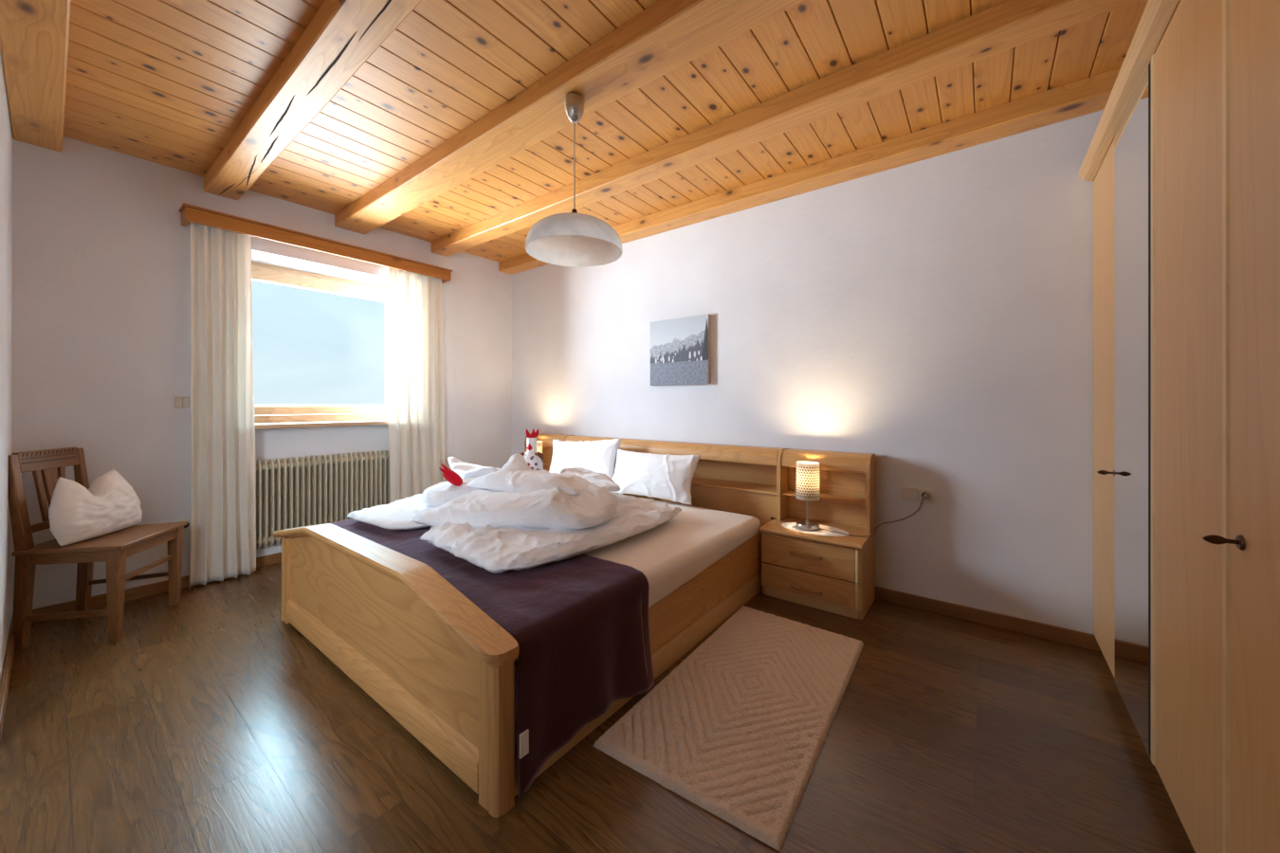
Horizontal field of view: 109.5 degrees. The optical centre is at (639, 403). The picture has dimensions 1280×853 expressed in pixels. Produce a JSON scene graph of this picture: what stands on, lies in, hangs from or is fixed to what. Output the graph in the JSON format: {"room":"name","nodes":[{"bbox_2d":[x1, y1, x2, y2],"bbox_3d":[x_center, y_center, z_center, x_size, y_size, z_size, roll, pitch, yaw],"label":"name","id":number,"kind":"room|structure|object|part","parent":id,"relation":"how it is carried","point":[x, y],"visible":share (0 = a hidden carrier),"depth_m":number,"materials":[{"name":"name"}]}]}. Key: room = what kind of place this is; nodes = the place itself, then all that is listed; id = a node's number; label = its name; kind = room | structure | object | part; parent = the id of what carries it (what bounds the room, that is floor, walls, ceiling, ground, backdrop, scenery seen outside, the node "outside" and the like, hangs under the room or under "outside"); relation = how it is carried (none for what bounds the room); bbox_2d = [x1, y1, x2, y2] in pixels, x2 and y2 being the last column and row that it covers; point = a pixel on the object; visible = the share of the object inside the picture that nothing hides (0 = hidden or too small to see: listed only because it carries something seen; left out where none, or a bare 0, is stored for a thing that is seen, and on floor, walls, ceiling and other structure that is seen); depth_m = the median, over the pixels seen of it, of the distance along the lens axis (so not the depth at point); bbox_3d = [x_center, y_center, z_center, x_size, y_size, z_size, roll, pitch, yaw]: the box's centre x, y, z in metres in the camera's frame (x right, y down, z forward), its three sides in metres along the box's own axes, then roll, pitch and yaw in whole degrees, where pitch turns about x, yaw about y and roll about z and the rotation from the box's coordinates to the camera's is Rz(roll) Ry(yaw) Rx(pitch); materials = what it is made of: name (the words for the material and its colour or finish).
{"room":"bedroom","nodes":[
{"label":"bedroom","id":0,"kind":"room"},
{"bbox_2d":[0,51,12,682],"bbox_3d":[-1.190,-0.145,0.642,5.060,2.530,0.200,0,0,37],"label":"wall","id":1,"kind":"structure","parent":0,"point":[6,136],"depth_m":1.95,"materials":[{"name":"white paint"}]},
{"bbox_2d":[0,618,14,743],"bbox_3d":[-2.616,1.085,1.871,1.298,0.070,0.015,0,0,37],"label":"baseboard","id":2,"kind":"structure","parent":1,"relation":"attached to","point":[7,668],"depth_m":1.75,"materials":[{"name":"brown wood"}]},
{"bbox_2d":[12,136,511,614],"bbox_3d":[-2.385,-0.145,3.572,0.400,2.530,3.400,0,0,37],"label":"wall","id":3,"kind":"structure","parent":0,"point":[101,335],"depth_m":2.60,"materials":[{"name":"white paint"}]},
{"bbox_2d":[31,552,281,623],"bbox_3d":[-2.253,1.085,3.471,0.100,0.070,2.960,0,0,37],"label":"baseboard","id":4,"kind":"structure","parent":3,"relation":"attached to","point":[154,589],"depth_m":2.58,"materials":[{"name":"brown wood"}]},
{"bbox_2d":[173,396,190,408],"bbox_3d":[-2.767,-0.006,2.732,0.012,0.076,0.076,0,0,37],"label":"light switch","id":5,"kind":"object","parent":3,"relation":"attached to","point":[179,402],"visible":1,"depth_m":2.73,"materials":[{"name":"beige plastic"}]},
{"bbox_2d":[176,517,190,530],"bbox_3d":[-2.760,0.738,2.741,0.012,0.075,0.075,0,0,37],"label":"wall socket","id":6,"kind":"object","parent":3,"relation":"attached to","point":[187,527],"visible":0.29,"depth_m":2.75,"materials":[{"name":"beige plastic"}]},
{"bbox_2d":[178,202,452,283],"bbox_3d":[-2.209,-1.119,3.339,0.161,0.094,1.673,0,0,37],"label":"board","id":7,"kind":"object","parent":3,"relation":"attached to","point":[192,213],"visible":0.97,"depth_m":3.09,"materials":[{"name":"brown wood"}]},
{"bbox_2d":[188,221,255,588],"bbox_3d":[-2.609,-0.013,2.838,0.072,2.243,0.326,0,0,37],"label":"curtain","id":8,"kind":"object","parent":7,"relation":"hanging from","point":[223,508],"visible":0.98,"depth_m":2.82,"materials":[{"name":"fabric"}]},
{"bbox_2d":[387,267,445,502],"bbox_3d":[-1.851,-0.013,3.806,0.076,2.243,0.489,0,0,37],"label":"curtain","id":9,"kind":"object","parent":7,"relation":"hanging from","point":[415,334],"visible":0.71,"depth_m":3.78,"materials":[{"name":"fabric"}]},
{"bbox_2d":[251,261,388,429],"bbox_3d":[-2.409,-0.423,3.508,0.420,1.191,1.128,0,0,37],"label":"window","id":10,"kind":"structure","parent":3,"relation":"in","point":[265,416],"depth_m":3.53,"materials":[{"name":"brown wood"}]},
{"bbox_3d":[-2.375,0.157,3.482,0.335,0.030,1.128,0,0,37],"label":"sill","id":11,"kind":"part","parent":10,"relation":"part of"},
{"bbox_2d":[256,450,390,548],"bbox_3d":[-2.295,0.680,3.418,0.099,0.590,1.095,0,0,37],"label":"radiator","id":12,"kind":"object","parent":3,"relation":"attached to","point":[295,493],"visible":0.62,"depth_m":3.30,"materials":[{"name":"metal"}]},
{"bbox_2d":[0,562,1195,852],"bbox_3d":[-0.973,1.180,1.295,5.510,0.120,5.300,0,0,37],"label":"floor","id":13,"kind":"structure","parent":0,"point":[213,724],"depth_m":1.42,"materials":[{"name":"brown wood"}]},
{"bbox_2d":[8,446,186,650],"bbox_3d":[-2.706,0.673,2.276,0.441,0.893,0.459,0,0,-16],"label":"chair","id":14,"kind":"object","parent":13,"relation":"on","point":[46,466],"visible":0.84,"depth_m":2.12,"materials":[{"name":"brown wood"}]},
{"bbox_3d":[-2.831,0.462,2.063,0.080,0.453,0.042,0,0,-16],"label":"post","id":15,"kind":"part","parent":14,"relation":"part of","materials":[{"name":"brown wood"}]},
{"bbox_3d":[-2.822,0.904,2.071,0.061,0.431,0.042,0,0,-16],"label":"leg","id":16,"kind":"part","parent":14,"relation":"part of","materials":[{"name":"brown wood"}]},
{"bbox_3d":[-2.869,0.585,2.223,0.020,0.036,0.300,0,0,-16],"label":"rail","id":17,"kind":"part","parent":14,"relation":"part of","materials":[{"name":"brown wood"}]},
{"bbox_3d":[-2.899,0.274,2.213,0.033,0.093,0.300,0,0,-16],"label":"rail","id":18,"kind":"part","parent":14,"relation":"part of","materials":[{"name":"brown wood"}]},
{"bbox_3d":[-2.924,0.462,2.377,0.080,0.453,0.042,0,0,-16],"label":"post","id":19,"kind":"part","parent":14,"relation":"part of","materials":[{"name":"brown wood"}]},
{"bbox_3d":[-2.912,0.904,2.374,0.061,0.431,0.042,0,0,-16],"label":"leg","id":20,"kind":"part","parent":14,"relation":"part of","materials":[{"name":"brown wood"}]},
{"bbox_2d":[48,468,142,546],"bbox_3d":[-2.734,0.506,2.280,0.164,0.317,0.420,0,0,-16],"label":"cushion","id":21,"kind":"object","parent":14,"relation":"on","point":[77,513],"visible":1,"depth_m":2.20,"materials":[{"name":"fabric"}]},
{"bbox_3d":[-2.689,0.678,2.281,0.405,0.020,0.459,0,0,-16],"label":"seat","id":22,"kind":"part","parent":14,"relation":"part of","materials":[{"name":"brown wood"}]},
{"bbox_3d":[-2.472,0.904,2.133,0.050,0.431,0.050,0,0,-16],"label":"leg","id":23,"kind":"part","parent":14,"relation":"part of","materials":[{"name":"brown wood"}]},
{"bbox_3d":[-2.585,0.904,2.517,0.050,0.431,0.050,0,0,-16],"label":"leg","id":24,"kind":"part","parent":14,"relation":"part of","materials":[{"name":"brown wood"}]},
{"bbox_2d":[273,435,780,818],"bbox_3d":[-0.486,0.704,2.614,1.914,0.832,2.177,0,0,37],"label":"double bed","id":25,"kind":"object","parent":13,"relation":"on","point":[427,654],"visible":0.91,"depth_m":1.70,"materials":[{"name":"brown wood"}]},
{"bbox_3d":[-1.814,0.903,2.343,0.086,0.434,0.058,0,0,37],"label":"foot post","id":26,"kind":"part","parent":25,"relation":"part of","materials":[{"name":"brown wood"}]},
{"bbox_3d":[-1.109,1.044,1.800,1.688,0.108,0.053,0,0,37],"label":"foot rail","id":27,"kind":"part","parent":25,"relation":"part of","materials":[{"name":"brown wood"}]},
{"bbox_3d":[-1.104,0.798,1.808,1.690,0.414,0.035,0,0,37],"label":"foot panel","id":28,"kind":"part","parent":25,"relation":"part of","materials":[{"name":"brown wood"}]},
{"bbox_3d":[-0.401,0.903,1.261,0.086,0.434,0.058,0,0,37],"label":"foot post","id":29,"kind":"part","parent":25,"relation":"part of","materials":[{"name":"brown wood"}]},
{"bbox_2d":[514,493,761,666],"bbox_3d":[-0.522,0.798,2.568,1.844,0.254,1.806,0,0,37],"label":"mattress","id":30,"kind":"object","parent":25,"relation":"on","point":[670,554],"visible":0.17,"depth_m":2.19,"materials":[{"name":"fabric"}]},
{"bbox_2d":[347,457,499,530],"bbox_3d":[-1.070,0.506,2.837,0.710,0.277,1.227,0,0,37],"label":"duvet","id":31,"kind":"object","parent":30,"relation":"on","point":[398,515],"visible":0.44,"depth_m":2.50,"materials":[{"name":"fabric"}]},
{"bbox_2d":[438,463,462,486],"bbox_3d":[-1.068,0.404,2.559,0.140,0.124,0.062,0,0,16],"label":"toy","id":32,"kind":"object","parent":31,"relation":"on","point":[450,476],"visible":1,"depth_m":2.54,"materials":[{"name":"red fabric"}]},
{"bbox_2d":[518,428,544,470],"bbox_3d":[-0.710,0.310,2.964,0.180,0.284,0.144,0,0,2],"label":"bird","id":33,"kind":"object","parent":31,"relation":"on","point":[534,459],"visible":0.89,"depth_m":2.93},
{"bbox_2d":[331,518,654,797],"bbox_3d":[-0.879,0.875,2.078,1.906,0.450,0.656,0,0,37],"label":"throw blanket","id":34,"kind":"object","parent":30,"relation":"on","point":[578,624],"visible":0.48,"depth_m":1.52,"materials":[{"name":"purple fabric"}]},
{"bbox_2d":[412,454,681,573],"bbox_3d":[-0.443,0.462,2.393,1.041,0.364,1.328,0,0,37],"label":"duvet","id":35,"kind":"object","parent":30,"relation":"on","point":[520,517],"visible":1,"depth_m":2.06,"materials":[{"name":"fabric"}]},
{"bbox_2d":[548,438,621,478],"bbox_3d":[-0.469,0.469,3.599,0.807,0.420,0.176,0,0,39],"label":"pillow","id":36,"kind":"object","parent":30,"relation":"on","point":[596,456],"visible":0.73,"depth_m":3.49,"materials":[{"name":"fabric"}]},
{"bbox_2d":[610,449,701,505],"bbox_3d":[0.079,0.496,3.138,0.705,0.309,0.200,0,0,32],"label":"pillow","id":37,"kind":"object","parent":30,"relation":"on","point":[665,477],"visible":0.96,"depth_m":3.04,"materials":[{"name":"fabric"}]},
{"bbox_3d":[0.169,0.888,1.996,0.028,0.240,1.798,0,0,37],"label":"rail","id":38,"kind":"part","parent":25,"relation":"part of","materials":[{"name":"brown wood"}]},
{"bbox_3d":[0.101,0.822,3.381,1.898,0.496,0.018,0,0,37],"label":"head panel","id":39,"kind":"part","parent":25,"relation":"part of","materials":[{"name":"brown wood"}]},
{"bbox_2d":[613,467,776,495],"bbox_3d":[0.127,0.553,3.415,1.900,0.037,0.137,0,0,37],"label":"shelf","id":40,"kind":"object","parent":25,"relation":"attached to","point":[726,484],"depth_m":3.02,"materials":[{"name":"brown wood"}]},
{"bbox_2d":[524,433,574,471],"bbox_3d":[-0.897,0.703,4.057,0.546,0.835,0.381,0,0,37],"label":"nightstand","id":41,"kind":"object","parent":13,"relation":"on","point":[546,439],"visible":0.14,"depth_m":4.16,"materials":[{"name":"brown wood"}]},
{"bbox_2d":[524,433,530,453],"bbox_3d":[-1.032,0.502,4.305,0.022,0.434,0.152,0,0,37],"label":"panel","id":42,"kind":"object","parent":41,"relation":"attached to","point":[525,447],"depth_m":4.25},
{"bbox_2d":[536,440,542,453],"bbox_3d":[-0.939,0.531,4.046,0.125,0.376,0.125,0,0,37],"label":"table lamp","id":43,"kind":"object","parent":41,"relation":"on","point":[539,443],"visible":0.15,"depth_m":4.01,"materials":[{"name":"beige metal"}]},
{"bbox_2d":[542,460,551,466],"bbox_3d":[-0.835,0.556,4.154,0.472,0.016,0.121,0,0,37],"label":"shelf","id":44,"kind":"object","parent":41,"relation":"attached to","point":[544,463],"depth_m":4.15,"materials":[{"name":"brown wood"}]},
{"bbox_2d":[542,445,552,471],"label":"panel","id":45,"kind":"object","parent":41,"relation":"attached to","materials":[{"name":"brown wood"}]},
{"bbox_2d":[538,433,566,436],"bbox_3d":[-0.818,0.295,4.177,0.472,0.014,0.094,0,0,37],"label":"shelf","id":46,"kind":"object","parent":41,"relation":"attached to","point":[539,433],"depth_m":4.16,"materials":[{"name":"brown wood"}]},
{"bbox_2d":[592,605,863,851],"bbox_3d":[0.451,1.107,1.795,0.652,0.024,1.244,0,0,37],"label":"rug","id":47,"kind":"object","parent":13,"relation":"on","point":[739,729],"visible":1,"depth_m":1.57,"materials":[{"name":"beige carpet"}]},
{"bbox_2d":[759,447,876,620],"bbox_3d":[1.014,0.703,2.595,0.546,0.835,0.381,0,0,37],"label":"nightstand","id":48,"kind":"object","parent":13,"relation":"on","point":[834,575],"visible":1,"depth_m":2.55,"materials":[{"name":"brown wood"}]},
{"bbox_2d":[776,447,787,521],"bbox_3d":[0.894,0.502,2.830,0.022,0.434,0.152,0,0,37],"label":"panel","id":49,"kind":"object","parent":48,"relation":"attached to","point":[781,470],"depth_m":2.78,"materials":[{"name":"brown wood"}]},
{"bbox_3d":[0.901,0.834,2.466,0.172,0.015,0.040,0,0,37],"label":"handle","id":50,"kind":"part","parent":48,"relation":"part of","materials":[{"name":"brown wood"}]},
{"bbox_3d":[0.901,1.022,2.466,0.172,0.015,0.040,0,0,37],"label":"handle","id":51,"kind":"part","parent":48,"relation":"part of","materials":[{"name":"brown wood"}]},
{"bbox_3d":[0.913,0.838,2.493,0.503,0.172,0.019,0,0,37],"label":"drawer","id":52,"kind":"part","parent":48,"relation":"part of","materials":[{"name":"brown wood"}]},
{"bbox_3d":[0.913,0.997,2.493,0.503,0.134,0.019,0,0,37],"label":"drawer","id":53,"kind":"part","parent":48,"relation":"part of","materials":[{"name":"brown wood"}]},
{"bbox_2d":[781,522,849,536],"bbox_3d":[0.994,0.718,2.582,0.372,0.003,0.228,0,0,37],"label":"doily","id":54,"kind":"object","parent":48,"relation":"on","point":[789,525],"visible":0.7,"depth_m":2.53,"materials":[{"name":"white fabric"}]},
{"bbox_2d":[796,461,931,536],"bbox_3d":[1.229,0.529,2.510,0.681,0.377,0.180,0,0,12],"label":"table lamp","id":55,"kind":"object","parent":54,"relation":"on","point":[807,472],"visible":1,"depth_m":2.54,"materials":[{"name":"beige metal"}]},
{"bbox_3d":[0.963,0.605,2.596,0.013,0.156,0.013,0,0,37],"label":"stem","id":56,"kind":"part","parent":55,"relation":"part of","materials":[{"name":"silver metal"}]},
{"bbox_3d":[0.963,0.445,2.596,0.125,0.208,0.125,0,0,37],"label":"lamp shade","id":57,"kind":"part","parent":55,"relation":"part of","materials":[{"name":"white fabric"}]},
{"bbox_3d":[1.272,0.607,2.493,0.528,0.222,0.150,0,0,0],"label":"cord","id":58,"kind":"part","parent":55,"relation":"part of","materials":[{"name":"black plastic"}]},
{"bbox_2d":[781,490,865,505],"bbox_3d":[1.092,0.556,2.680,0.472,0.016,0.121,0,0,37],"label":"shelf","id":59,"kind":"object","parent":48,"relation":"attached to","point":[824,495],"depth_m":2.64,"materials":[{"name":"brown wood"}]},
{"bbox_2d":[787,466,865,528],"bbox_3d":[1.133,0.512,2.734,0.472,0.414,0.014,0,0,37],"label":"panel","id":60,"kind":"object","parent":48,"relation":"attached to","point":[841,484],"depth_m":2.70,"materials":[{"name":"brown wood"}]},
{"bbox_2d":[785,448,869,455],"bbox_3d":[1.109,0.295,2.703,0.472,0.014,0.094,0,0,37],"label":"shelf","id":61,"kind":"object","parent":48,"relation":"attached to","point":[786,449],"depth_m":2.69,"materials":[{"name":"brown wood"}]},
{"bbox_3d":[1.236,0.934,2.459,0.019,0.372,0.314,0,0,37],"label":"panel","id":62,"kind":"part","parent":48,"relation":"part of","materials":[{"name":"brown wood"}]},
{"bbox_2d":[865,453,875,535],"bbox_3d":[1.288,0.502,2.529,0.022,0.434,0.152,0,0,37],"label":"panel","id":63,"kind":"object","parent":48,"relation":"attached to","point":[869,457],"depth_m":2.49,"materials":[{"name":"brown wood"}]},
{"bbox_2d":[1078,0,1279,852],"bbox_3d":[1.680,0.019,1.101,0.655,2.202,1.977,0,0,37],"label":"wardrobe","id":64,"kind":"object","parent":13,"relation":"on","point":[1181,160],"visible":1,"depth_m":1.03,"materials":[{"name":"brown wood"}]},
{"bbox_3d":[1.926,0.018,1.864,0.022,2.048,0.460,0,0,37],"label":"door","id":65,"kind":"part","parent":64,"relation":"part of","materials":[{"name":"brown wood"}]},
{"bbox_3d":[1.762,0.262,1.709,0.047,0.030,0.030,0,0,37],"label":"key handle","id":66,"kind":"part","parent":64,"relation":"part of","materials":[{"name":"brown metal"}]},
{"bbox_3d":[1.449,-1.045,1.278,0.070,0.074,1.976,0,0,37],"label":"crown moulding","id":67,"kind":"part","parent":64,"relation":"part of","materials":[{"name":"beige wood"}]},
{"bbox_2d":[1114,63,1150,755],"bbox_3d":[1.639,0.018,1.511,0.004,2.044,0.442,0,0,37],"label":"mirror","id":68,"kind":"object","parent":64,"relation":"attached to","point":[1132,119],"depth_m":1.47,"materials":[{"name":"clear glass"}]},
{"bbox_3d":[1.344,0.018,1.104,0.022,2.048,0.467,0,0,37],"label":"door","id":69,"kind":"part","parent":64,"relation":"part of","materials":[{"name":"brown wood"}]},
{"bbox_3d":[1.120,0.264,0.870,0.047,0.030,0.030,0,0,37],"label":"key handle","id":70,"kind":"part","parent":64,"relation":"part of","materials":[{"name":"brown metal"}]},
{"bbox_3d":[1.031,0.018,0.696,0.022,2.048,0.495,0,0,37],"label":"door","id":71,"kind":"part","parent":64,"relation":"part of","materials":[{"name":"brown wood"}]},
{"bbox_2d":[63,0,1148,262],"bbox_3d":[-0.401,-1.470,2.054,5.696,0.120,3.400,0,0,37],"label":"ceiling","id":72,"kind":"structure","parent":0,"point":[167,82],"depth_m":2.01,"materials":[{"name":"brown wood"}]},
{"bbox_2d":[0,0,70,152],"bbox_3d":[-1.161,-1.365,0.844,4.858,0.089,0.154,0,0,37],"label":"ceiling beam","id":73,"kind":"structure","parent":72,"relation":"attached to","point":[34,33],"depth_m":1.77,"materials":[{"name":"brown wood"}]},
{"bbox_2d":[203,0,421,200],"bbox_3d":[-0.735,-1.363,1.401,4.858,0.092,0.165,0,0,37],"label":"ceiling beam","id":74,"kind":"structure","parent":72,"relation":"attached to","point":[342,35],"depth_m":1.87,"materials":[{"name":"brown wood"}]},
{"bbox_2d":[334,0,804,234],"bbox_3d":[-0.287,-1.363,1.986,4.858,0.091,0.215,0,0,37],"label":"ceiling beam","id":75,"kind":"structure","parent":72,"relation":"attached to","point":[667,35],"depth_m":1.91,"materials":[{"name":"brown wood"}]},
{"bbox_2d":[525,91,622,267],"bbox_3d":[-0.284,-0.985,1.958,0.416,0.666,0.416,0,0,37],"label":"pendant lamp","id":76,"kind":"object","parent":75,"relation":"hanging from","point":[574,239],"visible":1,"depth_m":1.96,"materials":[{"name":"white glass"}]},
{"bbox_3d":[-0.284,-0.720,1.958,0.416,0.135,0.416,0,0,37],"label":"lamp shade","id":77,"kind":"part","parent":76,"relation":"part of","materials":[{"name":"white glass"}]},
{"bbox_3d":[-0.284,-1.018,1.958,0.005,0.405,0.005,0,0,15],"label":"cord","id":78,"kind":"part","parent":76,"relation":"part of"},
{"bbox_2d":[430,0,1142,256],"bbox_3d":[0.141,-1.363,2.546,4.858,0.091,0.152,0,0,37],"label":"ceiling beam","id":79,"kind":"structure","parent":72,"relation":"attached to","point":[1007,25],"depth_m":1.99,"materials":[{"name":"brown wood"}]},
{"bbox_2d":[498,67,1120,274],"bbox_3d":[0.568,-1.365,3.102,4.858,0.089,0.155,0,0,37],"label":"ceiling beam","id":80,"kind":"structure","parent":72,"relation":"attached to","point":[1089,95],"depth_m":2.44,"materials":[{"name":"brown wood"}]},
{"bbox_2d":[512,109,1103,634],"bbox_3d":[0.755,-0.145,3.183,5.060,2.530,0.200,0,0,37],"label":"wall","id":81,"kind":"structure","parent":0,"point":[932,318],"depth_m":2.51,"materials":[{"name":"white paint"}]},
{"bbox_2d":[650,314,710,385],"bbox_3d":[0.291,-0.386,3.386,0.512,0.496,0.032,0,0,37],"label":"picture","id":82,"kind":"object","parent":81,"relation":"attached to","point":[680,348],"visible":1,"depth_m":3.36},
{"bbox_2d":[901,486,935,503],"bbox_3d":[1.517,0.498,2.466,0.158,0.075,0.012,0,0,37],"label":"wall socket","id":83,"kind":"object","parent":81,"relation":"attached to","point":[915,494],"visible":0.94,"depth_m":2.46,"materials":[{"name":"beige plastic"}]},
{"bbox_2d":[874,585,1101,652],"bbox_3d":[0.614,1.085,3.155,4.829,0.070,0.015,0,0,37],"label":"baseboard","id":84,"kind":"structure","parent":81,"relation":"attached to","point":[1075,638],"depth_m":2.27,"materials":[{"name":"brown wood"}]}
]}

